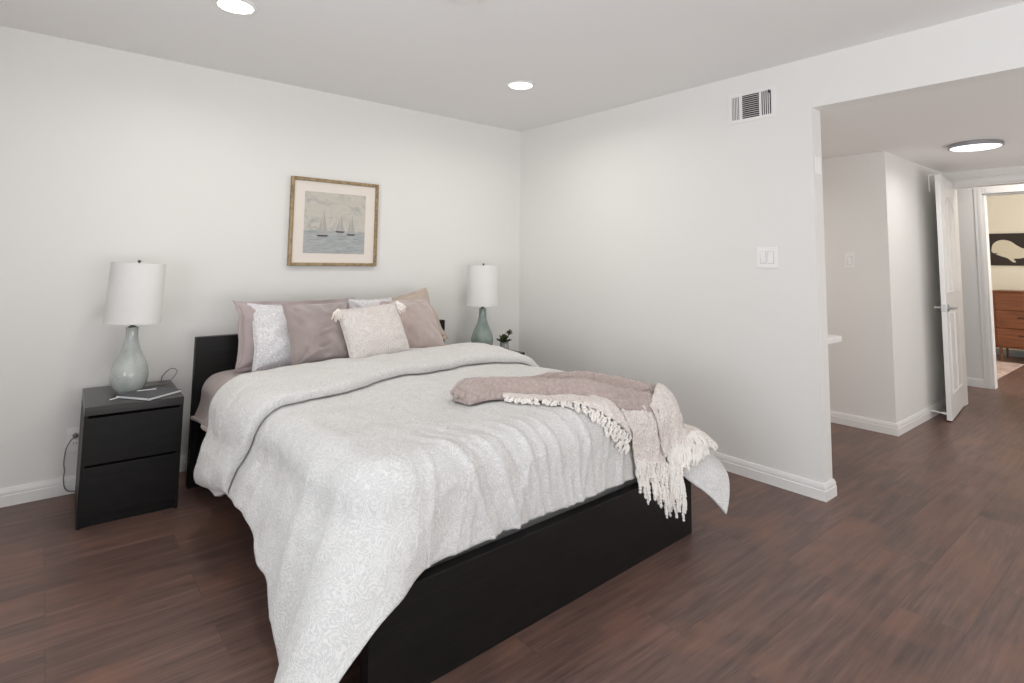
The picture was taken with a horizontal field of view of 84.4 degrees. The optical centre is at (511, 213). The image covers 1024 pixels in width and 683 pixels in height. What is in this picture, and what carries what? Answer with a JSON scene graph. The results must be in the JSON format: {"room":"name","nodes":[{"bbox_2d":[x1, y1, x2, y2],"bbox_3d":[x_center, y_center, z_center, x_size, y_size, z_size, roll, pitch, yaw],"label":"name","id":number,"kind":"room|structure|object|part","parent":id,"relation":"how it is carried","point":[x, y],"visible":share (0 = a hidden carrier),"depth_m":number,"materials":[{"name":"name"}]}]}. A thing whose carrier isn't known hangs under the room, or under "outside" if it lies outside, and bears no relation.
{"room":"bedroom","nodes":[
{"label":"bedroom","id":0,"kind":"room"},
{"bbox_2d":[0,26,520,488],"bbox_3d":[-0.939,0.338,4.330,6.085,2.540,0.120,5,-6,-39],"label":"wall","id":1,"kind":"structure","parent":0,"point":[108,155],"depth_m":3.39,"materials":[{"name":"white paint"}]},
{"bbox_2d":[63,433,78,491],"bbox_3d":[-2.324,1.319,2.990,0.087,0.302,0.039,5,-6,-39],"label":"cord","id":2,"kind":"object","parent":1,"relation":"attached to","point":[75,435],"visible":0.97,"depth_m":2.96,"materials":[{"name":"grey plastic"}]},
{"bbox_2d":[65,427,79,451],"bbox_3d":[-2.338,1.205,3.019,0.076,0.124,0.010,5,-6,-39],"label":"wall outlet","id":3,"kind":"object","parent":1,"relation":"attached to","point":[73,446],"visible":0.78,"depth_m":3.01,"materials":[{"name":"white plastic"}]},
{"bbox_2d":[71,440,78,446],"bbox_3d":[-2.337,1.227,3.016,0.034,0.034,0.004,5,-6,-39],"label":"socket","id":4,"kind":"object","parent":3,"relation":"attached to","point":[74,443],"depth_m":3.01,"materials":[{"name":"white plastic"}]},
{"bbox_2d":[0,455,187,507],"bbox_3d":[-1.599,1.499,3.609,4.300,0.088,0.015,5,-6,-39],"label":"baseboard","id":5,"kind":"structure","parent":1,"relation":"attached to","point":[30,492],"depth_m":2.91,"materials":[{"name":"white paint"}]},
{"bbox_2d":[287,176,378,265],"bbox_3d":[-1.249,0.064,3.993,0.638,0.606,0.030,5,-6,-39],"label":"framed picture","id":6,"kind":"object","parent":1,"relation":"attached to","point":[332,222],"visible":1,"depth_m":3.98,"materials":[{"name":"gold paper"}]},
{"bbox_2d":[303,191,365,253],"bbox_3d":[-1.248,0.067,3.992,0.444,0.426,0.001,5,-6,-39],"label":"print","id":7,"kind":"object","parent":6,"relation":"attached to","point":[334,222],"depth_m":3.99},
{"bbox_2d":[500,341,508,349],"bbox_3d":[-0.062,1.051,4.518,0.073,0.071,0.073,5,-6,-39],"label":"plant pot","id":8,"kind":"object","parent":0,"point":[505,344],"depth_m":4.49,"materials":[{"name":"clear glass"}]},
{"bbox_2d":[0,355,1023,682],"bbox_3d":[3.146,1.643,3.707,12.050,0.060,6.200,5,-6,-39],"label":"floor","id":9,"kind":"structure","parent":0,"point":[913,572],"depth_m":2.17,"materials":[{"name":"brown wood"}]},
{"bbox_2d":[75,380,183,529],"bbox_3d":[-1.986,1.205,2.923,0.405,0.550,0.494,5,-6,-38],"label":"nightstand","id":10,"kind":"object","parent":9,"relation":"on","point":[128,459],"visible":0.98,"depth_m":2.73,"materials":[{"name":"black wood"}]},
{"bbox_3d":[-2.141,1.213,2.804,0.016,0.509,0.488,5,-6,-38],"label":"panel","id":11,"kind":"part","parent":10,"relation":"part of","materials":[{"name":"black wood"}]},
{"bbox_3d":[-1.842,1.303,2.728,0.401,0.220,0.018,5,-6,-38],"label":"drawer","id":12,"kind":"part","parent":10,"relation":"part of","materials":[{"name":"black wood"}]},
{"bbox_3d":[-1.839,1.077,2.747,0.401,0.215,0.018,5,-6,-38],"label":"drawer","id":13,"kind":"part","parent":10,"relation":"part of","materials":[{"name":"black wood"}]},
{"bbox_3d":[-1.983,0.951,2.944,0.405,0.041,0.494,5,-6,-38],"label":"panel","id":14,"kind":"part","parent":10,"relation":"part of","materials":[{"name":"black wood"}]},
{"bbox_2d":[103,260,177,393],"bbox_3d":[-1.992,0.821,3.059,0.260,1.140,0.444,0,-5,11],"label":"table lamp","id":15,"kind":"object","parent":10,"relation":"on","point":[135,291],"visible":0.97,"depth_m":2.91,"materials":[{"name":"white fabric"}]},
{"bbox_3d":[-2.004,0.419,3.004,0.264,0.324,0.257,5,-6,-39],"label":"lamp shade","id":16,"kind":"part","parent":15,"relation":"part of","materials":[{"name":"white fabric"}]},
{"bbox_3d":[-1.978,1.140,3.142,0.158,0.517,0.250,2,-5,-20],"label":"power cord","id":17,"kind":"part","parent":15,"relation":"part of","materials":[{"name":"grey plastic"}]},
{"bbox_2d":[109,387,180,400],"bbox_3d":[-1.859,0.916,2.868,0.200,0.021,0.239,0,-5,13],"label":"notebook","id":18,"kind":"object","parent":10,"relation":"on","point":[149,393],"visible":1,"depth_m":2.86,"materials":[{"name":"grey paper"}]},
{"bbox_3d":[-1.835,1.237,3.043,0.016,0.509,0.488,5,-6,-38],"label":"panel","id":19,"kind":"part","parent":10,"relation":"part of","materials":[{"name":"black wood"}]},
{"bbox_2d":[186,319,691,682],"bbox_3d":[-0.469,1.091,2.907,1.670,0.812,2.095,5,-6,-41],"label":"platform bed","id":20,"kind":"object","parent":9,"relation":"on","point":[459,608],"visible":0.27,"depth_m":1.95,"materials":[{"name":"black wood"}]},
{"bbox_3d":[-1.060,1.222,2.368,0.030,0.165,2.000,5,-6,-41],"label":"rail","id":21,"kind":"part","parent":20,"relation":"part of","materials":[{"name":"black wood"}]},
{"bbox_3d":[-1.148,1.147,3.670,1.670,0.812,0.050,5,-6,-41],"label":"headboard","id":22,"kind":"part","parent":20,"relation":"part of","materials":[{"name":"black wood"}]},
{"bbox_3d":[0.209,1.288,2.122,1.660,0.305,0.045,5,-6,-41],"label":"footboard","id":23,"kind":"part","parent":20,"relation":"part of","materials":[{"name":"black wood"}]},
{"bbox_2d":[429,478,637,567],"bbox_3d":[-0.482,1.106,2.921,1.470,0.385,1.935,5,-6,-41],"label":"mattress","id":24,"kind":"object","parent":20,"relation":"on","point":[529,523],"visible":0.02,"depth_m":2.15,"materials":[{"name":"white fabric"}]},
{"bbox_2d":[190,368,272,431],"bbox_3d":[-0.791,1.033,3.254,1.670,0.293,1.040,5,-6,-41],"label":"sheet","id":25,"kind":"object","parent":24,"relation":"on","point":[215,381],"visible":0.05,"depth_m":3.06,"materials":[{"name":"fabric"}]},
{"bbox_2d":[247,303,290,371],"bbox_3d":[-1.268,0.706,3.284,0.503,0.380,0.235,5,-6,-40],"label":"pillow","id":26,"kind":"object","parent":25,"relation":"on","point":[270,332],"visible":0.41,"depth_m":3.15,"materials":[{"name":"white fabric"}]},
{"bbox_2d":[233,297,353,372],"bbox_3d":[-1.274,0.707,3.380,0.739,0.397,0.181,5,-6,-41],"label":"pillow sham","id":27,"kind":"object","parent":25,"relation":"on","point":[245,355],"visible":0.22,"depth_m":3.18,"materials":[{"name":"fabric"}]},
{"bbox_2d":[282,301,348,364],"bbox_3d":[-1.089,0.683,3.226,0.393,0.348,0.217,5,-7,-44],"label":"velvet cushion","id":28,"kind":"object","parent":25,"relation":"on","point":[313,336],"visible":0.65,"depth_m":3.15,"materials":[{"name":"pink fabric"}]},
{"bbox_2d":[348,297,391,308],"bbox_3d":[-0.883,0.723,3.599,0.310,0.363,0.186,5,-6,-42],"label":"pillow","id":29,"kind":"object","parent":25,"relation":"on","point":[353,303],"visible":0.23,"depth_m":3.59,"materials":[{"name":"white fabric"}]},
{"bbox_2d":[379,299,444,347],"bbox_3d":[-0.669,0.730,3.701,0.430,0.323,0.268,5,-6,-41],"label":"velvet cushion","id":30,"kind":"object","parent":25,"relation":"on","point":[421,329],"visible":0.52,"depth_m":3.67,"materials":[{"name":"pink fabric"}]},
{"bbox_2d":[391,287,448,338],"bbox_3d":[-0.733,0.752,3.899,0.219,0.472,0.632,-4,-7,43],"label":"pillow sham","id":31,"kind":"object","parent":25,"relation":"on","point":[422,293],"visible":0.13,"depth_m":4.05,"materials":[{"name":"fabric"}]},
{"bbox_2d":[193,342,729,682],"bbox_3d":[-0.309,1.092,2.651,2.069,0.680,1.848,5,-6,-41],"label":"duvet","id":32,"kind":"object","parent":24,"relation":"on","point":[350,479],"visible":0.84,"depth_m":1.98,"materials":[{"name":"white fabric"}]},
{"bbox_2d":[331,301,409,358],"bbox_3d":[-0.794,0.718,3.323,0.533,0.387,0.251,5,-7,-42],"label":"cushion","id":33,"kind":"object","parent":32,"relation":"on","point":[368,331],"visible":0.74,"depth_m":3.26,"materials":[{"name":"white fabric"}]},
{"bbox_2d":[450,371,717,521],"bbox_3d":[0.373,1.044,2.533,1.279,0.626,0.500,2,-5,-15],"label":"throw blanket","id":34,"kind":"object","parent":32,"relation":"on","point":[650,413],"visible":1,"depth_m":2.49,"materials":[{"name":"pink fabric"}]},
{"bbox_2d":[992,289,1023,360],"bbox_3d":[7.251,1.489,7.257,0.490,0.948,1.550,5,-6,-39],"label":"dresser","id":35,"kind":"object","parent":9,"relation":"on","point":[1008,305],"visible":0.96,"depth_m":7.59,"materials":[{"name":"brown wood"}]},
{"bbox_3d":[6.641,1.901,7.657,0.035,0.180,0.036,5,-6,-39],"label":"leg","id":36,"kind":"part","parent":35,"relation":"part of","materials":[{"name":"brown wood"}]},
{"bbox_3d":[7.261,1.029,7.299,0.480,0.023,1.550,5,-6,-39],"label":"panel","id":37,"kind":"part","parent":35,"relation":"part of","materials":[{"name":"brown wood"}]},
{"bbox_3d":[6.841,1.168,7.428,0.015,0.234,0.742,5,-6,-39],"label":"drawer","id":38,"kind":"part","parent":35,"relation":"part of","materials":[{"name":"brown wood"}]},
{"bbox_3d":[6.838,1.408,7.408,0.015,0.234,0.742,5,-6,-39],"label":"drawer","id":39,"kind":"part","parent":35,"relation":"part of","materials":[{"name":"brown wood"}]},
{"bbox_3d":[6.835,1.647,7.388,0.015,0.235,0.742,5,-6,-39],"label":"drawer","id":40,"kind":"part","parent":35,"relation":"part of","materials":[{"name":"brown wood"}]},
{"bbox_2d":[996,361,1023,378],"bbox_3d":[5.697,1.940,7.277,1.650,0.011,1.135,5,-6,-39],"label":"rug","id":41,"kind":"object","parent":9,"relation":"on","point":[1003,368],"visible":0.2,"depth_m":7.07,"materials":[{"name":"beige fabric"}]},
{"bbox_3d":[-0.216,1.356,4.443,0.405,0.550,0.494,5,-6,-39],"label":"nightstand","id":42,"kind":"object","parent":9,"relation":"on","visible":0},
{"bbox_2d":[466,263,498,344],"bbox_3d":[-0.231,0.735,4.459,0.257,0.689,0.257,5,-6,-39],"label":"table lamp","id":43,"kind":"object","parent":42,"relation":"on","point":[482,280],"visible":0.84,"depth_m":4.37,"materials":[{"name":"white fabric"}]},
{"bbox_3d":[-0.229,0.566,4.473,0.257,0.315,0.257,5,-6,-39],"label":"lamp shade","id":44,"kind":"part","parent":43,"relation":"part of","materials":[{"name":"white fabric"}]},
{"bbox_2d":[497,329,511,349],"bbox_3d":[-0.065,1.006,4.518,0.123,0.161,0.123,-1,-5,16],"label":"potted plant","id":45,"kind":"object","parent":42,"relation":"on","point":[504,342],"visible":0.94,"depth_m":4.50,"materials":[{"name":"green plant"}]},
{"bbox_2d":[0,0,1023,131],"bbox_3d":[0.353,-1.101,1.591,4.414,0.100,5.900,5,-6,-39],"label":"ceiling","id":46,"kind":"structure","parent":0,"point":[446,58],"depth_m":3.02,"materials":[{"name":"white paint"}]},
{"bbox_2d":[212,0,258,14],"bbox_3d":[-1.298,-0.977,2.652,0.196,0.010,0.196,5,-6,-39],"label":"recessed light","id":47,"kind":"object","parent":46,"relation":"in","point":[238,7],"visible":1,"depth_m":2.65,"materials":[{"name":"white paint"}]},
{"bbox_2d":[218,0,252,12],"bbox_3d":[-1.298,-0.977,2.652,0.149,0.003,0.149,5,-6,-39],"label":"diffuser","id":48,"kind":"object","parent":47,"relation":"attached to","point":[230,6],"depth_m":2.65,"materials":[{"name":"white plastic"}]},
{"bbox_2d":[456,0,477,4],"bbox_3d":[-0.201,-0.962,2.506,0.120,0.037,0.120,5,-6,-39],"label":"smoke detector","id":49,"kind":"object","parent":46,"relation":"attached to","point":[464,2],"visible":1,"depth_m":2.52,"materials":[{"name":"white paint"}]},
{"bbox_2d":[506,80,534,89],"bbox_3d":[0.057,-0.864,3.788,0.196,0.010,0.196,5,-6,-39],"label":"recessed light","id":50,"kind":"object","parent":46,"relation":"in","point":[516,84],"visible":1,"depth_m":3.77,"materials":[{"name":"white paint"}]},
{"bbox_2d":[509,82,531,88],"bbox_3d":[0.057,-0.863,3.788,0.149,0.003,0.149,5,-6,-39],"label":"diffuser","id":51,"kind":"object","parent":50,"relation":"attached to","point":[512,85],"depth_m":3.79,"materials":[{"name":"white plastic"}]},
{"bbox_2d":[519,2,1023,483],"bbox_3d":[1.993,0.301,2.848,0.114,2.440,5.900,5,-6,-39],"label":"wall","id":52,"kind":"structure","parent":0,"point":[643,224],"depth_m":3.60,"materials":[{"name":"white paint"}]},
{"bbox_2d":[728,86,775,124],"bbox_3d":[1.470,-0.667,3.475,0.019,0.184,0.294,5,-6,-39],"label":"air vent","id":53,"kind":"object","parent":52,"relation":"in","point":[760,103],"visible":1,"depth_m":3.47,"materials":[{"name":"white metal"}]},
{"bbox_2d":[756,247,777,267],"bbox_3d":[1.509,0.258,3.341,0.011,0.123,0.127,5,-6,-39],"label":"light switch","id":54,"kind":"object","parent":52,"relation":"attached to","point":[767,257],"visible":1,"depth_m":3.34,"materials":[{"name":"white plastic"}]},
{"bbox_2d":[710,451,836,501],"bbox_3d":[0.912,1.567,4.033,0.144,0.088,2.558,5,-6,-39],"label":"baseboard","id":55,"kind":"structure","parent":52,"relation":"attached to","point":[825,492],"depth_m":3.19,"materials":[{"name":"white paint"}]},
{"bbox_2d":[815,156,820,174],"bbox_3d":[1.738,-0.274,3.207,0.072,0.100,0.006,5,-6,-39],"label":"blank wall plate","id":56,"kind":"object","parent":52,"relation":"attached to","point":[817,159],"visible":1,"depth_m":3.20,"materials":[{"name":"white plastic"}]},
{"bbox_2d":[828,334,841,344],"bbox_3d":[1.605,0.846,3.827,0.600,0.215,0.950,5,-6,-39],"label":"vanity sink","id":57,"kind":"object","parent":52,"relation":"attached to","point":[832,339],"visible":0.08,"depth_m":3.60,"materials":[{"name":"white plastic"}]},
{"bbox_2d":[822,151,900,422],"bbox_3d":[2.160,0.653,5.246,0.110,2.147,2.390,5,-6,-39],"label":"wall","id":58,"kind":"structure","parent":0,"point":[857,204],"depth_m":4.45,"materials":[{"name":"white paint"}]},
{"bbox_2d":[845,253,854,267],"bbox_3d":[2.704,0.373,4.518,0.011,0.123,0.072,5,-6,-39],"label":"light switch","id":59,"kind":"object","parent":58,"relation":"attached to","point":[849,257],"visible":1,"depth_m":4.52,"materials":[{"name":"white plastic"}]},
{"bbox_2d":[830,398,945,435],"bbox_3d":[2.705,1.723,5.604,1.570,0.088,2.395,5,-6,-39],"label":"baseboard","id":60,"kind":"structure","parent":58,"relation":"attached to","point":[896,429],"depth_m":4.40,"materials":[{"name":"white paint"}]},
{"bbox_2d":[889,153,945,420],"bbox_3d":[3.486,0.637,4.864,1.445,2.147,0.110,5,-6,-39],"label":"wall","id":61,"kind":"structure","parent":0,"point":[914,216],"depth_m":4.70,"materials":[{"name":"white paint"}]},
{"bbox_2d":[934,174,964,420],"bbox_3d":[3.843,0.701,4.946,0.153,2.020,0.786,-4,-7,45],"label":"door","id":62,"kind":"structure","parent":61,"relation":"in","point":[944,190],"depth_m":4.78,"materials":[{"name":"white paint"}]},
{"bbox_3d":[3.756,0.256,4.861,0.008,0.830,0.250,-4,-7,44],"label":"panel","id":63,"kind":"part","parent":62,"relation":"part of","materials":[{"name":"white paint"}]},
{"bbox_3d":[3.640,0.781,4.678,0.045,0.062,0.062,-4,-7,44],"label":"handle","id":64,"kind":"part","parent":62,"relation":"part of","materials":[{"name":"silver metal"}]},
{"bbox_3d":[3.964,0.276,5.070,0.008,0.830,0.250,-4,-7,45],"label":"panel","id":65,"kind":"part","parent":62,"relation":"part of","materials":[{"name":"white wood"}]},
{"bbox_3d":[3.745,1.167,4.784,0.008,0.660,0.250,-4,-7,44],"label":"panel","id":66,"kind":"part","parent":62,"relation":"part of","materials":[{"name":"white paint"}]},
{"bbox_3d":[3.952,1.188,4.993,0.008,0.660,0.250,-4,-7,45],"label":"panel","id":67,"kind":"part","parent":62,"relation":"part of","materials":[{"name":"white wood"}]},
{"bbox_2d":[820,73,1023,172],"bbox_3d":[3.132,-0.552,4.183,3.226,0.100,5.400,5,-6,-39],"label":"ceiling","id":68,"kind":"structure","parent":0,"point":[918,128],"depth_m":3.59,"materials":[{"name":"white paint"}]},
{"bbox_2d":[947,139,1004,151],"bbox_3d":[3.347,-0.491,4.077,0.320,0.034,0.320,5,-6,-39],"label":"light","id":69,"kind":"object","parent":68,"relation":"in","point":[982,144],"visible":1,"depth_m":4.02,"materials":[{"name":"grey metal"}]},
{"bbox_2d":[950,143,1001,151],"bbox_3d":[3.347,-0.478,4.076,0.298,0.008,0.298,5,-6,-39],"label":"diffuser","id":70,"kind":"object","parent":69,"relation":"attached to","point":[956,147],"depth_m":4.05,"materials":[{"name":"white plastic"}]},
{"bbox_2d":[942,166,1023,179],"bbox_3d":[5.046,0.465,4.213,0.110,2.420,3.120,5,-6,-39],"label":"wall","id":71,"kind":"structure","parent":0,"point":[1015,169],"depth_m":5.12,"materials":[{"name":"white paint"}]},
{"bbox_2d":[948,174,1023,405],"bbox_3d":[4.415,0.692,4.944,0.135,2.075,0.933,5,-6,-39],"label":"trim","id":72,"kind":"structure","parent":71,"relation":"attached to","point":[1015,178],"depth_m":5.20,"materials":[{"name":"white paint"}]},
{"bbox_2d":[957,181,1021,378],"bbox_3d":[5.484,0.577,5.466,0.110,2.420,4.500,5,-6,-39],"label":"wall","id":73,"kind":"structure","parent":0,"point":[965,196],"depth_m":6.05,"materials":[{"name":"white paint"}]},
{"bbox_2d":[967,377,983,387],"bbox_3d":[4.494,1.817,6.445,0.015,0.088,1.414,5,-6,-39],"label":"baseboard","id":74,"kind":"structure","parent":73,"relation":"attached to","point":[974,382],"depth_m":5.96,"materials":[{"name":"white paint"}]},
{"bbox_2d":[973,184,1023,388],"bbox_3d":[5.306,0.747,5.652,0.137,2.107,0.970,5,-6,-39],"label":"trim","id":75,"kind":"structure","parent":73,"relation":"attached to","point":[980,194],"depth_m":5.94,"materials":[{"name":"white paint"}]},
{"bbox_2d":[987,194,1023,350],"bbox_3d":[7.852,0.772,7.418,0.100,2.420,4.500,5,-6,-39],"label":"wall","id":76,"kind":"structure","parent":0,"point":[1005,212],"depth_m":8.20,"materials":[{"name":"beige paint"}]},
{"bbox_2d":[989,233,1023,265],"bbox_3d":[7.227,0.509,8.101,0.026,0.464,0.600,5,-6,-39],"label":"picture","id":77,"kind":"object","parent":76,"relation":"attached to","point":[1006,249],"visible":0.88,"depth_m":8.16,"materials":[{"name":"grey"}]},
{"bbox_2d":[996,348,1023,356],"bbox_3d":[7.790,1.931,7.287,0.015,0.088,4.310,5,-6,-39],"label":"baseboard","id":78,"kind":"structure","parent":76,"relation":"attached to","point":[1015,353],"depth_m":8.05,"materials":[{"name":"grey"}]}
]}

